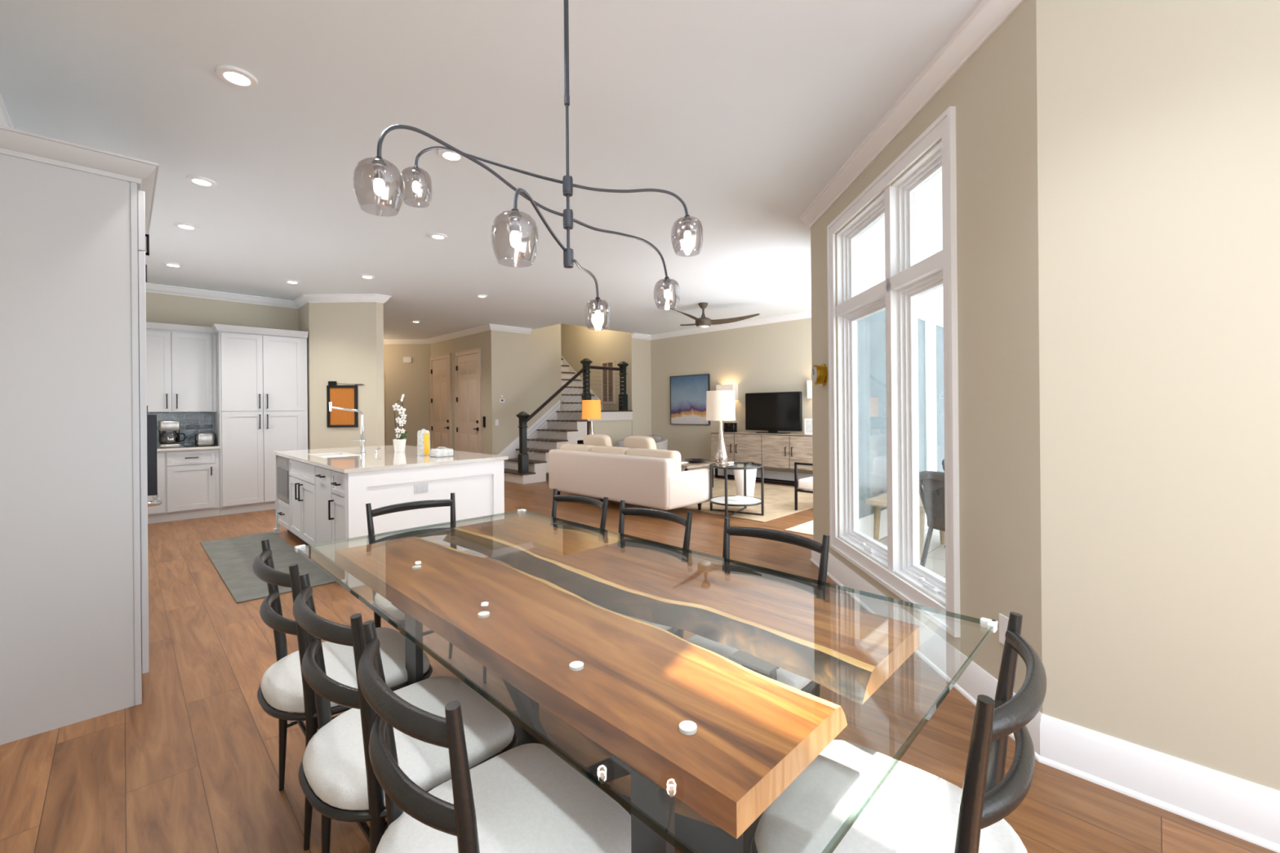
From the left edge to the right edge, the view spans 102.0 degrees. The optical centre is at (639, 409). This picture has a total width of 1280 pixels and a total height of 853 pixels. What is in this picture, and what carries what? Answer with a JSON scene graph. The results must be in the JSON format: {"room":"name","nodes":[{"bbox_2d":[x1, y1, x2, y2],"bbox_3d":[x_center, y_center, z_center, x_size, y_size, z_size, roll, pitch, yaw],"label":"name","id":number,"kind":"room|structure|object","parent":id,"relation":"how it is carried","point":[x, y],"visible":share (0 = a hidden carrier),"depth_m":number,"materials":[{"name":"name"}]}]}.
{"room":"dining room","nodes":[
{"label":"dining room","id":0,"kind":"room"},
{"bbox_2d":[146,292,298,446],"bbox_3d":[-6.149,-0.120,7.138,2.500,3.050,0.132,-1,0,-45],"label":"wall","id":1,"kind":"structure","parent":0,"point":[160,308],"depth_m":7.16,"materials":[{"name":"beige paint"}]},
{"bbox_2d":[146,321,217,412],"bbox_3d":[-6.224,-0.530,6.696,1.135,1.130,0.405,-1,0,-45],"label":"upper cabinet","id":2,"kind":"object","parent":1,"relation":"attached to","point":[181,359],"visible":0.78,"depth_m":6.74,"materials":[{"name":"grey paint"}]},
{"bbox_2d":[298,302,384,449],"bbox_3d":[-6.128,-0.120,9.415,0.790,3.050,5.920,-1,0,-45],"label":"wall","id":3,"kind":"structure","parent":0,"point":[345,340],"depth_m":7.53,"materials":[{"name":"beige paint"}]},
{"bbox_2d":[0,93,391,308],"bbox_3d":[-3.630,-1.615,5.224,3.335,0.105,11.500,-1,0,-45],"label":"trim","id":4,"kind":"structure","parent":3,"relation":"attached to","point":[5,121],"depth_m":7.45,"materials":[{"name":"white paint"}]},
{"bbox_2d":[326,385,358,427],"bbox_3d":[-4.321,-0.046,7.517,0.438,0.610,0.023,-1,0,0],"label":"cork board","id":5,"kind":"object","parent":3,"relation":"attached to","point":[340,396],"visible":0.95,"depth_m":7.52,"materials":[{"name":"orange"}]},
{"bbox_2d":[328,381,363,385],"bbox_3d":[-4.259,-0.381,7.518,0.527,0.062,0.018,-1,0,0],"label":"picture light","id":6,"kind":"object","parent":5,"relation":"on","point":[330,383],"visible":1,"depth_m":7.51,"materials":[{"name":"black metal"}]},
{"bbox_2d":[383,343,430,446],"bbox_3d":[-6.654,-0.116,12.547,3.327,3.050,1.239,-1,0,-10],"label":"wall","id":7,"kind":"structure","parent":0,"point":[411,380],"depth_m":12.21,"materials":[{"name":"beige paint"}]},
{"bbox_2d":[403,356,412,363],"bbox_3d":[-5.477,-1.171,12.196,0.198,0.140,0.029,-1,0,0],"label":"alarm box","id":8,"kind":"object","parent":7,"relation":"attached to","point":[406,359],"visible":1,"depth_m":12.18,"materials":[{"name":"white paint"}]},
{"bbox_2d":[383,323,532,344],"bbox_3d":[-4.546,-1.607,11.465,4.719,0.105,0.956,-1,0,28],"label":"trim","id":9,"kind":"structure","parent":7,"relation":"attached to","point":[489,326],"depth_m":10.98,"materials":[{"name":"white paint"}]},
{"bbox_2d":[430,330,488,453],"bbox_3d":[-3.929,-0.140,11.296,0.120,3.050,2.730,-1,0,-45],"label":"wall","id":10,"kind":"structure","parent":0,"point":[480,340],"depth_m":10.70,"materials":[{"name":"beige paint"}]},
{"bbox_2d":[429,353,452,448],"bbox_3d":[-4.564,0.076,11.805,0.059,2.630,1.070,-1,0,-45],"label":"door","id":11,"kind":"structure","parent":10,"relation":"in","point":[440,371],"depth_m":11.82,"materials":[{"name":"beige paint"}]},
{"bbox_2d":[453,347,482,453],"bbox_3d":[-3.627,0.067,10.868,0.059,2.630,1.140,-1,0,-45],"label":"door","id":12,"kind":"structure","parent":10,"relation":"in","point":[468,368],"depth_m":10.86,"materials":[{"name":"beige paint"}]},
{"bbox_2d":[0,0,980,339],"bbox_3d":[-1.041,-1.751,7.106,9.800,0.120,16.900,-1,0,-45],"label":"ceiling","id":13,"kind":"structure","parent":0,"point":[743,111],"depth_m":3.12,"materials":[{"name":"white paint"}]},
{"bbox_2d":[163,262,182,267],"bbox_3d":[-5.311,-1.644,5.890,0.170,0.015,0.170,-1,0,-45],"label":"recessed light","id":14,"kind":"object","parent":13,"relation":"in","point":[167,264],"visible":1,"depth_m":5.88,"materials":[{"name":"white plastic"}]},
{"bbox_2d":[173,222,198,230],"bbox_3d":[-4.102,-1.655,4.681,0.170,0.015,0.170,-1,0,-45],"label":"recessed light","id":15,"kind":"object","parent":13,"relation":"in","point":[182,225],"visible":1,"depth_m":4.67,"materials":[{"name":"white"}]},
{"bbox_2d":[186,175,216,186],"bbox_3d":[-3.197,-1.663,3.776,0.170,0.015,0.170,-1,0,-45],"label":"recessed light","id":16,"kind":"object","parent":13,"relation":"in","point":[196,180],"visible":1,"depth_m":3.77,"materials":[{"name":"white plastic"}]},
{"bbox_2d":[215,64,257,88],"bbox_3d":[-2.030,-1.673,2.609,0.170,0.015,0.170,-1,0,-45],"label":"recessed light","id":17,"kind":"object","parent":13,"relation":"in","point":[233,75],"visible":1,"depth_m":2.60,"materials":[{"name":"white paint"}]},
{"bbox_2d":[359,274,374,279],"bbox_3d":[-3.416,-1.661,6.484,0.170,0.015,0.170,-1,0,-45],"label":"recessed light","id":18,"kind":"object","parent":13,"relation":"in","point":[363,276],"visible":1,"depth_m":6.47,"materials":[{"name":"white plastic"}]},
{"bbox_2d":[428,232,447,239],"bbox_3d":[-1.952,-1.674,5.006,0.170,0.015,0.170,-1,0,-45],"label":"recessed light","id":19,"kind":"object","parent":13,"relation":"in","point":[438,236],"visible":1,"depth_m":4.99,"materials":[{"name":"white plastic"}]},
{"bbox_2d":[437,149,465,162],"bbox_3d":[-1.245,-1.681,3.422,0.170,0.015,0.170,-1,0,-45],"label":"recessed light","id":20,"kind":"object","parent":13,"relation":"in","point":[447,155],"visible":0.87,"depth_m":3.43,"materials":[{"name":"white plastic"}]},
{"bbox_2d":[352,0,702,328],"bbox_3d":[-0.268,-1.022,1.760,1.117,1.352,0.956,-1,0,-15],"label":"chandelier","id":21,"kind":"object","parent":13,"relation":"hanging from","point":[379,166],"visible":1,"depth_m":1.77,"materials":[{"name":"grey"}]},
{"bbox_2d":[371,156,386,181],"bbox_3d":[-0.668,-0.617,1.326,0.034,0.058,0.034,-1,0,-45],"label":"socket","id":22,"kind":"object","parent":21,"relation":"attached to","point":[379,166],"depth_m":1.32,"materials":[{"name":"grey"}]},
{"bbox_2d":[411,165,421,183],"bbox_3d":[-0.826,-0.868,1.910,0.034,0.058,0.034,-1,0,-45],"label":"socket","id":23,"kind":"object","parent":21,"relation":"attached to","point":[415,171],"depth_m":1.90,"materials":[{"name":"grey"}]},
{"bbox_2d":[508,208,521,233],"bbox_3d":[-0.316,-0.478,1.310,0.034,0.058,0.034,-1,0,-45],"label":"socket","id":24,"kind":"object","parent":21,"relation":"attached to","point":[514,216],"depth_m":1.30,"materials":[{"name":"grey"}]},
{"bbox_2d":[593,297,601,311],"bbox_3d":[-0.181,-0.453,2.220,0.034,0.058,0.034,-1,0,-45],"label":"socket","id":25,"kind":"object","parent":21,"relation":"attached to","point":[597,302],"depth_m":2.21,"materials":[{"name":"grey metal"}]},
{"bbox_2d":[662,276,671,289],"bbox_3d":[0.118,-0.553,2.270,0.034,0.058,0.034,-1,0,-45],"label":"socket","id":26,"kind":"object","parent":21,"relation":"attached to","point":[667,285],"depth_m":2.26,"materials":[{"name":"grey metal"}]},
{"bbox_2d":[682,214,692,231],"bbox_3d":[0.169,-0.665,1.850,0.034,0.058,0.034,-1,0,-45],"label":"socket","id":27,"kind":"object","parent":21,"relation":"attached to","point":[687,220],"depth_m":1.84,"materials":[{"name":"grey"}]},
{"bbox_2d":[670,302,759,328],"bbox_3d":[0.863,-1.507,8.227,1.389,0.399,1.526,-1,0,-45],"label":"ceiling fan","id":28,"kind":"object","parent":13,"relation":"hanging from","point":[703,322],"visible":1,"depth_m":8.27,"materials":[{"name":"brown wood"}]},
{"bbox_2d":[488,324,561,473],"bbox_3d":[-2.378,-1.429,10.844,1.690,5.600,0.120,-1,0,-45],"label":"wall","id":29,"kind":"structure","parent":0,"point":[525,369],"depth_m":10.63,"materials":[{"name":"beige paint"}]},
{"bbox_2d":[560,323,628,444],"bbox_3d":[-2.251,-1.430,12.222,2.120,5.600,4.150,-1,0,-45],"label":"wall","id":30,"kind":"structure","parent":0,"point":[578,343],"depth_m":12.37,"materials":[{"name":"beige paint"}]},
{"bbox_2d":[600,360,615,404],"bbox_3d":[-0.745,-0.633,12.031,0.029,1.000,0.460,-1,0,-45],"label":"window","id":31,"kind":"structure","parent":30,"relation":"in","point":[608,376],"depth_m":12.02,"materials":[{"name":"beige paint"}]},
{"bbox_2d":[602,363,613,401],"bbox_3d":[-0.739,-0.631,12.037,0.010,0.884,0.360,-1,0,-45],"label":"shutter","id":32,"kind":"object","parent":31,"relation":"attached to","point":[608,376],"depth_m":12.02,"materials":[{"name":"brown"}]},
{"bbox_2d":[631,311,811,340],"bbox_3d":[2.131,-1.667,9.606,0.620,0.105,5.950,-1,0,-45],"label":"trim","id":33,"kind":"structure","parent":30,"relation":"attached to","point":[807,314],"depth_m":10.33,"materials":[{"name":"white paint"}]},
{"bbox_2d":[587,333,651,446],"bbox_3d":[-0.366,-0.172,11.388,1.910,3.050,0.120,-1,0,-45],"label":"wall","id":34,"kind":"structure","parent":0,"point":[639,374],"depth_m":11.59,"materials":[{"name":"beige paint"}]},
{"bbox_2d":[0,471,1277,852],"bbox_3d":[-1.013,1.419,7.106,9.800,0.120,16.900,-1,0,-45],"label":"floor","id":35,"kind":"structure","parent":0,"point":[193,766],"depth_m":2.13,"materials":[{"name":"brown wood"}]},
{"bbox_2d":[0,124,159,745],"bbox_3d":[-3.174,0.119,2.898,0.648,2.518,2.012,-1,0,-45],"label":"tall cabinet","id":36,"kind":"object","parent":35,"relation":"on","point":[75,219],"visible":1,"depth_m":2.26,"materials":[{"name":"grey paint"}]},
{"bbox_2d":[146,414,162,506],"bbox_3d":[-3.502,0.471,3.261,0.693,1.780,0.930,-1,0,-45],"label":"oven","id":37,"kind":"object","parent":35,"relation":"on","point":[152,464],"visible":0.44,"depth_m":3.17,"materials":[{"name":"black metal"}]},
{"bbox_2d":[147,448,220,524],"bbox_3d":[-6.130,0.962,6.616,1.135,0.885,0.633,-1,0,-45],"label":"base cabinet","id":38,"kind":"object","parent":35,"relation":"on","point":[188,480],"visible":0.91,"depth_m":6.59,"materials":[{"name":"grey paint"}]},
{"bbox_2d":[156,444,220,451],"bbox_3d":[-6.230,0.504,6.522,1.406,0.030,0.620,-1,0,-45],"label":"countertop","id":39,"kind":"structure","parent":38,"relation":"on","point":[211,446],"depth_m":6.62,"materials":[{"name":"stone"}]},
{"bbox_2d":[158,420,186,448],"bbox_3d":[-6.039,0.316,6.688,0.253,0.344,0.238,-1,0,-45],"label":"coffee maker","id":40,"kind":"object","parent":39,"relation":"on","point":[169,433],"visible":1,"depth_m":6.64,"materials":[{"name":"silver metal"}]},
{"bbox_2d":[193,432,216,446],"bbox_3d":[-5.823,0.398,6.930,0.210,0.173,0.240,-1,0,-45],"label":"toaster","id":41,"kind":"object","parent":39,"relation":"on","point":[199,438],"visible":1,"depth_m":6.85,"materials":[{"name":"silver metal"}]},
{"bbox_2d":[210,324,307,515],"bbox_3d":[-5.388,0.141,7.339,1.053,2.515,0.670,-1,0,-45],"label":"pantry cabinet","id":42,"kind":"object","parent":35,"relation":"on","point":[262,389],"visible":0.94,"depth_m":7.09,"materials":[{"name":"grey paint"}]},
{"bbox_2d":[200,531,335,603],"bbox_3d":[-3.493,1.376,4.753,0.635,0.010,2.440,-1,0,-45],"label":"kitchen rug","id":43,"kind":"object","parent":35,"relation":"on","point":[233,558],"visible":0.74,"depth_m":4.62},
{"bbox_2d":[252,538,432,850],"bbox_3d":[-1.054,0.911,1.838,0.504,0.897,0.489,-1,0,-45],"label":"dining chair","id":44,"kind":"object","parent":35,"relation":"on","point":[283,688],"visible":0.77,"depth_m":1.71,"materials":[{"name":"grey fabric"}]},
{"bbox_2d":[273,454,504,588],"bbox_3d":[-2.703,0.932,5.371,1.388,0.884,2.650,-1,0,-45],"label":"kitchen island","id":45,"kind":"object","parent":35,"relation":"on","point":[315,504],"visible":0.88,"depth_m":4.50,"materials":[{"name":"white paint"}]},
{"bbox_2d":[272,444,507,473],"bbox_3d":[-2.701,0.474,5.388,1.405,0.030,2.675,-1,0,-45],"label":"island countertop","id":46,"kind":"structure","parent":45,"relation":"on","point":[386,458],"depth_m":4.83,"materials":[{"name":"stone"}]},
{"bbox_2d":[328,401,365,454],"bbox_3d":[-3.000,0.192,5.313,0.340,0.540,0.060,-1,0,-10],"label":"faucet","id":47,"kind":"object","parent":46,"relation":"on","point":[362,440],"visible":1,"depth_m":5.32,"materials":[{"name":"silver metal"}]},
{"bbox_2d":[392,394,407,452],"bbox_3d":[-2.607,0.145,5.622,0.139,0.625,0.156,-1,0,-45],"label":"potted orchid","id":48,"kind":"object","parent":46,"relation":"on","point":[399,445],"visible":1,"depth_m":5.61,"materials":[{"name":"white plant"}]},
{"bbox_2d":[417,428,430,456],"bbox_3d":[-2.132,0.323,5.105,0.120,0.262,0.122,-1,0,-45],"label":"pack","id":49,"kind":"object","parent":46,"relation":"on","point":[423,436],"visible":0.98,"depth_m":5.06,"materials":[{"name":"plastic"}]},
{"bbox_2d":[430,446,453,457],"bbox_3d":[-1.906,0.405,4.978,0.180,0.094,0.140,-1,0,-45],"label":"pack","id":50,"kind":"object","parent":46,"relation":"on","point":[442,451],"visible":1,"depth_m":4.93,"materials":[{"name":"plastic"}]},
{"bbox_2d":[413,483,428,493],"bbox_3d":[-1.852,0.669,4.386,0.115,0.075,0.009,-1,0,-45],"label":"outlet","id":51,"kind":"object","parent":45,"relation":"attached to","point":[419,488],"depth_m":4.39,"materials":[{"name":"grey paint"}]},
{"bbox_2d":[292,572,517,852],"bbox_3d":[-0.655,0.908,1.444,0.489,0.897,0.504,-1,0,44],"label":"dining chair","id":52,"kind":"object","parent":35,"relation":"on","point":[336,774],"visible":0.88,"depth_m":1.30,"materials":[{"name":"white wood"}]},
{"bbox_2d":[365,493,486,683],"bbox_3d":[-1.059,0.911,2.595,0.504,0.897,0.489,-1,0,45],"label":"dining chair","id":53,"kind":"object","parent":35,"relation":"on","point":[381,603],"visible":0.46,"depth_m":2.66,"materials":[{"name":"black wood"}]},
{"bbox_2d":[357,619,631,852],"bbox_3d":[-0.296,0.905,1.089,0.504,0.897,0.489,-1,0,-43],"label":"dining chair","id":54,"kind":"object","parent":35,"relation":"on","point":[526,798],"visible":0.96,"depth_m":1.06,"materials":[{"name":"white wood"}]},
{"bbox_2d":[497,355,632,484],"bbox_3d":[-2.468,-0.414,11.770,2.840,3.572,3.670,-1,0,-45],"label":"staircase","id":55,"kind":"structure","parent":35,"relation":"on","point":[575,429],"depth_m":10.59,"materials":[{"name":"white paint"}]},
{"bbox_2d":[515,358,628,473],"bbox_3d":[-1.269,0.056,10.497,2.733,2.230,0.183,-1,0,-45],"label":"stair railing","id":56,"kind":"object","parent":55,"relation":"on","point":[522,457],"visible":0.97,"depth_m":10.44,"materials":[{"name":"black paint"}]},
{"bbox_2d":[550,488,608,542],"bbox_3d":[-0.461,0.906,2.713,0.489,0.897,0.504,-1,0,44],"label":"dining chair","id":57,"kind":"object","parent":35,"relation":"on","point":[559,498],"visible":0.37,"depth_m":2.89,"materials":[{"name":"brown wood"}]},
{"bbox_2d":[548,443,710,511],"bbox_3d":[-0.246,0.937,7.432,0.890,0.830,2.490,-1,0,-45],"label":"sofa","id":58,"kind":"object","parent":35,"relation":"on","point":[646,477],"visible":0.94,"depth_m":6.78,"materials":[{"name":"beige fabric"}]},
{"bbox_2d":[560,443,595,452],"bbox_3d":[-0.923,0.743,7.817,0.220,0.430,0.730,-1,0,-45],"label":"cushion","id":59,"kind":"object","parent":58,"relation":"on","point":[575,447],"depth_m":7.70,"materials":[{"name":"beige fabric"}]},
{"bbox_2d":[583,434,612,446],"bbox_3d":[-0.624,0.626,7.828,0.231,0.504,0.540,-1,0,-45],"label":"throw pillow","id":60,"kind":"object","parent":58,"relation":"on","point":[590,439],"visible":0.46,"depth_m":7.69,"materials":[{"name":"beige fabric"}]},
{"bbox_2d":[591,445,631,454],"bbox_3d":[-0.399,0.739,7.292,0.220,0.430,0.730,-1,0,-45],"label":"cushion","id":61,"kind":"object","parent":58,"relation":"on","point":[597,449],"depth_m":7.18,"materials":[{"name":"beige fabric"}]},
{"bbox_2d":[623,435,656,448],"bbox_3d":[0.013,0.620,7.191,0.231,0.504,0.540,-1,0,-45],"label":"throw pillow","id":62,"kind":"object","parent":58,"relation":"on","point":[632,442],"visible":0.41,"depth_m":7.06,"materials":[{"name":"beige fabric"}]},
{"bbox_2d":[626,448,680,473],"bbox_3d":[0.169,0.734,6.725,0.220,0.430,0.850,-1,0,-45],"label":"cushion","id":63,"kind":"object","parent":58,"relation":"on","point":[674,456],"depth_m":6.48,"materials":[{"name":"beige fabric"}]},
{"bbox_2d":[587,500,692,639],"bbox_3d":[-0.063,0.903,2.312,0.504,0.897,0.489,-1,0,-45],"label":"dining chair","id":64,"kind":"object","parent":35,"relation":"on","point":[683,557],"visible":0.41,"depth_m":2.44,"materials":[{"name":"brown wood"}]},
{"bbox_2d":[293,508,998,852],"bbox_3d":[-0.258,0.961,1.787,1.124,0.782,2.302,-1,0,-45],"label":"dining table","id":65,"kind":"object","parent":35,"relation":"on","point":[705,730],"visible":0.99,"depth_m":1.32,"materials":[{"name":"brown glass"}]},
{"bbox_2d":[679,478,813,522],"bbox_3d":[1.111,1.334,8.383,2.690,0.012,3.700,-1,0,-45],"label":"rug","id":66,"kind":"object","parent":35,"relation":"on","point":[779,500],"visible":0.2,"depth_m":7.28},
{"bbox_2d":[615,434,667,449],"bbox_3d":[0.023,0.914,10.085,0.903,0.846,1.152,-1,0,-45],"label":"armchair","id":67,"kind":"object","parent":66,"relation":"on","point":[661,442],"visible":0.17,"depth_m":10.01,"materials":[{"name":"grey fabric"}]},
{"bbox_2d":[645,435,662,442],"bbox_3d":[0.197,0.728,10.260,0.180,0.396,0.720,-1,0,-45],"label":"cushion","id":68,"kind":"object","parent":67,"relation":"on","point":[657,438],"depth_m":10.06,"materials":[{"name":"grey fabric"}]},
{"bbox_2d":[680,459,715,487],"bbox_3d":[0.646,1.118,8.909,0.800,0.428,1.100,-1,0,-45],"label":"coffee table","id":69,"kind":"object","parent":66,"relation":"on","point":[690,465],"visible":0.14,"depth_m":8.56,"materials":[{"name":"brown wood"}]},
{"bbox_2d":[684,458,708,462],"bbox_3d":[0.962,0.876,8.803,0.420,0.050,0.420,-1,0,-45],"label":"bowl","id":70,"kind":"object","parent":69,"relation":"on","point":[693,460],"visible":1,"depth_m":8.87,"materials":[{"name":"black ceramic"}]},
{"bbox_2d":[708,462,764,517],"bbox_3d":[1.232,1.016,6.640,0.692,0.620,0.692,-1,0,-45],"label":"side table","id":71,"kind":"object","parent":66,"relation":"on","point":[719,500],"visible":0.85,"depth_m":6.51,"materials":[{"name":"grey paint"}]},
{"bbox_2d":[706,390,735,465],"bbox_3d":[1.056,0.237,6.767,0.380,0.960,0.380,-1,0,-45],"label":"table lamp","id":72,"kind":"object","parent":71,"relation":"on","point":[720,404],"visible":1,"depth_m":6.63,"materials":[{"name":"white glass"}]},
{"bbox_2d":[711,496,760,504],"bbox_3d":[1.234,1.170,6.640,0.644,0.014,0.644,-1,0,-45],"label":"shelf","id":73,"kind":"object","parent":71,"relation":"attached to","point":[717,500],"depth_m":6.54,"materials":[{"name":"white ceramic"}]},
{"bbox_2d":[724,495,753,501],"bbox_3d":[1.283,1.155,6.732,0.320,0.014,0.240,-1,0,-45],"label":"magazine","id":74,"kind":"object","parent":71,"relation":"on","point":[737,498],"visible":1,"depth_m":6.70,"materials":[{"name":"white paper"}]},
{"bbox_2d":[733,468,756,497],"bbox_3d":[1.494,1.059,7.354,0.340,0.530,0.340,-1,0,-45],"label":"floor vase","id":75,"kind":"object","parent":66,"relation":"on","point":[738,473],"visible":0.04,"depth_m":7.24,"materials":[{"name":"white ceramic"}]},
{"bbox_2d":[794,462,813,510],"bbox_3d":[2.480,0.922,6.792,0.648,0.788,0.638,-1,0,-45],"label":"armchair","id":76,"kind":"object","parent":66,"relation":"on","point":[806,483],"visible":0.14,"depth_m":6.76,"materials":[{"name":"black"}]},
{"bbox_2d":[685,517,830,697],"bbox_3d":[0.383,0.899,1.877,0.504,0.897,0.489,-1,0,-44],"label":"dining chair","id":77,"kind":"object","parent":35,"relation":"on","point":[795,681],"visible":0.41,"depth_m":1.93,"materials":[{"name":"brown wood"}]},
{"bbox_2d":[711,431,813,485],"bbox_3d":[2.555,0.877,9.272,0.486,0.900,2.910,-1,0,-45],"label":"media console","id":78,"kind":"object","parent":35,"relation":"on","point":[776,451],"visible":0.62,"depth_m":9.26,"materials":[{"name":"brown wood"}]},
{"bbox_2d":[724,422,737,432],"bbox_3d":[1.746,0.344,10.002,0.110,0.180,0.240,-1,0,-45],"label":"speaker box","id":79,"kind":"object","parent":78,"relation":"on","point":[728,427],"visible":0.98,"depth_m":9.94,"materials":[{"name":"black"}]},
{"bbox_2d":[745,391,802,433],"bbox_3d":[2.408,0.058,9.387,0.240,0.740,1.130,-1,0,-45],"label":"television","id":80,"kind":"object","parent":78,"relation":"on","point":[771,412],"visible":1,"depth_m":9.32,"materials":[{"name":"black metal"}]},
{"bbox_2d":[804,418,812,434],"bbox_3d":[2.900,0.289,8.766,0.016,0.270,0.240,-1,0,-45],"label":"picture frame","id":81,"kind":"object","parent":78,"relation":"on","point":[807,422],"visible":0.61,"depth_m":8.79,"materials":[{"name":"white paper"}]},
{"bbox_2d":[805,420,812,432],"bbox_3d":[2.894,0.287,8.761,0.002,0.215,0.190,-1,0,-45],"label":"print","id":82,"kind":"object","parent":81,"relation":"attached to","point":[808,423],"depth_m":8.79,"materials":[{"name":"paper"}]},
{"bbox_2d":[784,520,813,535],"bbox_3d":[2.423,1.322,6.109,1.750,0.012,0.610,-1,0,-45],"label":"door mat","id":83,"kind":"object","parent":35,"relation":"on","point":[806,528],"visible":0.24,"depth_m":5.72,"materials":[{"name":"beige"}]},
{"bbox_2d":[750,612,1046,852],"bbox_3d":[0.542,0.897,1.093,0.504,0.897,0.489,-1,0,41],"label":"dining chair","id":84,"kind":"object","parent":35,"relation":"on","point":[914,810],"visible":0.99,"depth_m":1.07,"materials":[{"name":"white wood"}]},
{"bbox_3d":[-0.875,0.995,9.440,0.540,0.724,0.540,-1,0,-45],"label":"end table","id":85,"kind":"object","parent":35,"relation":"on","visible":0},
{"bbox_2d":[582,400,600,434],"bbox_3d":[-0.889,0.230,9.504,0.350,0.805,0.350,-1,0,-45],"label":"table lamp","id":86,"kind":"object","parent":85,"relation":"on","point":[591,409],"visible":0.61,"depth_m":9.36,"materials":[{"name":"orange fabric"}]},
{"bbox_2d":[650,317,813,474],"bbox_3d":[2.406,-0.196,9.875,0.130,3.050,6.240,-1,0,-45],"label":"wall","id":87,"kind":"structure","parent":0,"point":[776,357],"depth_m":10.31,"materials":[{"name":"beige paint"}]},
{"bbox_2d":[670,373,710,425],"bbox_3d":[1.060,-0.204,11.096,0.043,1.060,1.070,-1,0,-45],"label":"painting","id":88,"kind":"object","parent":87,"relation":"attached to","point":[687,393],"visible":0.92,"depth_m":11.08,"materials":[{"name":"multicoloured paint"}]},
{"bbox_2d":[715,384,737,399],"bbox_3d":[1.736,-0.341,10.323,0.179,0.310,0.400,-1,0,-45],"label":"sconce","id":89,"kind":"object","parent":87,"relation":"attached to","point":[720,387],"visible":0.36,"depth_m":10.21,"materials":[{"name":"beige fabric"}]},
{"bbox_2d":[680,466,813,480],"bbox_3d":[2.164,1.243,9.613,0.600,0.175,5.950,-1,0,-45],"label":"baseboard","id":90,"kind":"structure","parent":87,"relation":"attached to","point":[767,474],"depth_m":9.70,"materials":[{"name":"white paint"}]},
{"bbox_2d":[806,380,812,398],"bbox_3d":[3.115,-0.353,8.944,0.179,0.310,0.400,-1,0,-45],"label":"sconce","id":91,"kind":"object","parent":87,"relation":"attached to","point":[809,382],"visible":0.29,"depth_m":8.99,"materials":[{"name":"beige fabric"}]},
{"bbox_2d":[878,516,945,578],"bbox_3d":[4.421,1.308,3.935,6.600,0.004,4.730,-1,0,-45],"label":"floor","id":92,"kind":"structure","parent":0,"point":[935,558],"depth_m":4.77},
{"bbox_2d":[866,493,945,559],"bbox_3d":[2.591,1.086,4.985,0.800,0.478,0.500,-1,0,-45],"label":"table","id":93,"kind":"object","parent":92,"relation":"on","point":[878,501],"visible":0.34,"depth_m":4.85,"materials":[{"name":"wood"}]},
{"bbox_2d":[919,471,945,567],"bbox_3d":[2.563,0.900,4.036,0.652,0.858,0.688,-1,0,-20],"label":"porch chair","id":94,"kind":"object","parent":92,"relation":"on","point":[932,494],"visible":0.34,"depth_m":4.05,"materials":[{"name":"grey wicker"}]},
{"bbox_2d":[800,0,1042,713],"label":"wall","id":95,"kind":"structure","parent":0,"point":[993,95],"depth_m":2.26,"materials":[{"name":"beige paint"}]},
{"bbox_2d":[811,363,827,386],"bbox_3d":[1.480,-0.288,4.290,0.083,0.184,0.184,-1,0,0],"label":"barometer","id":96,"kind":"object","parent":95,"relation":"attached to","point":[819,373],"visible":1,"depth_m":4.23,"materials":[{"name":"gold metal"}]},
{"bbox_2d":[826,106,960,637],"bbox_3d":[1.587,-0.182,3.295,0.183,2.545,1.630,-1,0,0],"label":"window","id":97,"kind":"structure","parent":95,"relation":"attached to","point":[906,279],"depth_m":3.13,"materials":[{"name":"white paint"}]},
{"bbox_2d":[999,613,1008,644],"bbox_3d":[1.529,0.926,2.165,0.007,0.120,0.070,-1,0,0],"label":"power outlet","id":98,"kind":"object","parent":95,"relation":"attached to","point":[1003,620],"visible":0.57,"depth_m":2.18,"materials":[{"name":"white paint"}]},
{"bbox_2d":[810,550,1279,852],"bbox_3d":[2.074,1.244,2.050,1.102,0.175,5.156,-1,0,-23],"label":"baseboard","id":99,"kind":"structure","parent":95,"relation":"attached to","point":[1240,808],"depth_m":1.81,"materials":[{"name":"white paint"}]},
{"bbox_2d":[1035,0,1279,791],"bbox_3d":[2.599,-0.198,0.988,0.125,3.050,2.918,-1,0,-45],"label":"wall","id":100,"kind":"structure","parent":0,"point":[1158,121],"depth_m":1.74,"materials":[{"name":"beige paint"}]},
{"bbox_3d":[3.158,-0.203,6.125,4.470,3.050,0.133,-1,0,-45],"label":"wall","id":101,"kind":"structure","parent":0,"visible":0},
{"bbox_2d":[856,284,887,539],"bbox_3d":[2.261,0.070,5.094,1.200,2.480,0.028,-1,0,-45],"label":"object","id":102,"kind":"structure","parent":101,"relation":"in","point":[871,330],"depth_m":5.13,"materials":[{"name":"white paint"}]},
{"bbox_2d":[856,233,942,471],"bbox_3d":[3.251,-0.204,6.053,4.440,3.050,0.100,-1,0,-45],"label":"trim","id":103,"kind":"structure","parent":101,"relation":"attached to","point":[870,253],"depth_m":6.16,"materials":[{"name":"white paint"}]},
{"bbox_2d":[917,309,930,517],"bbox_3d":[3.197,0.061,6.031,1.050,2.480,0.028,-1,0,-45],"label":"door","id":104,"kind":"structure","parent":101,"relation":"in","point":[922,317],"depth_m":6.29,"materials":[{"name":"white paint"}]},
{"bbox_2d":[934,315,944,472],"bbox_3d":[3.947,0.055,6.780,0.730,2.480,0.028,-1,0,-45],"label":"door","id":105,"kind":"structure","parent":101,"relation":"in","point":[939,326],"depth_m":6.74,"materials":[{"name":"white paint"}]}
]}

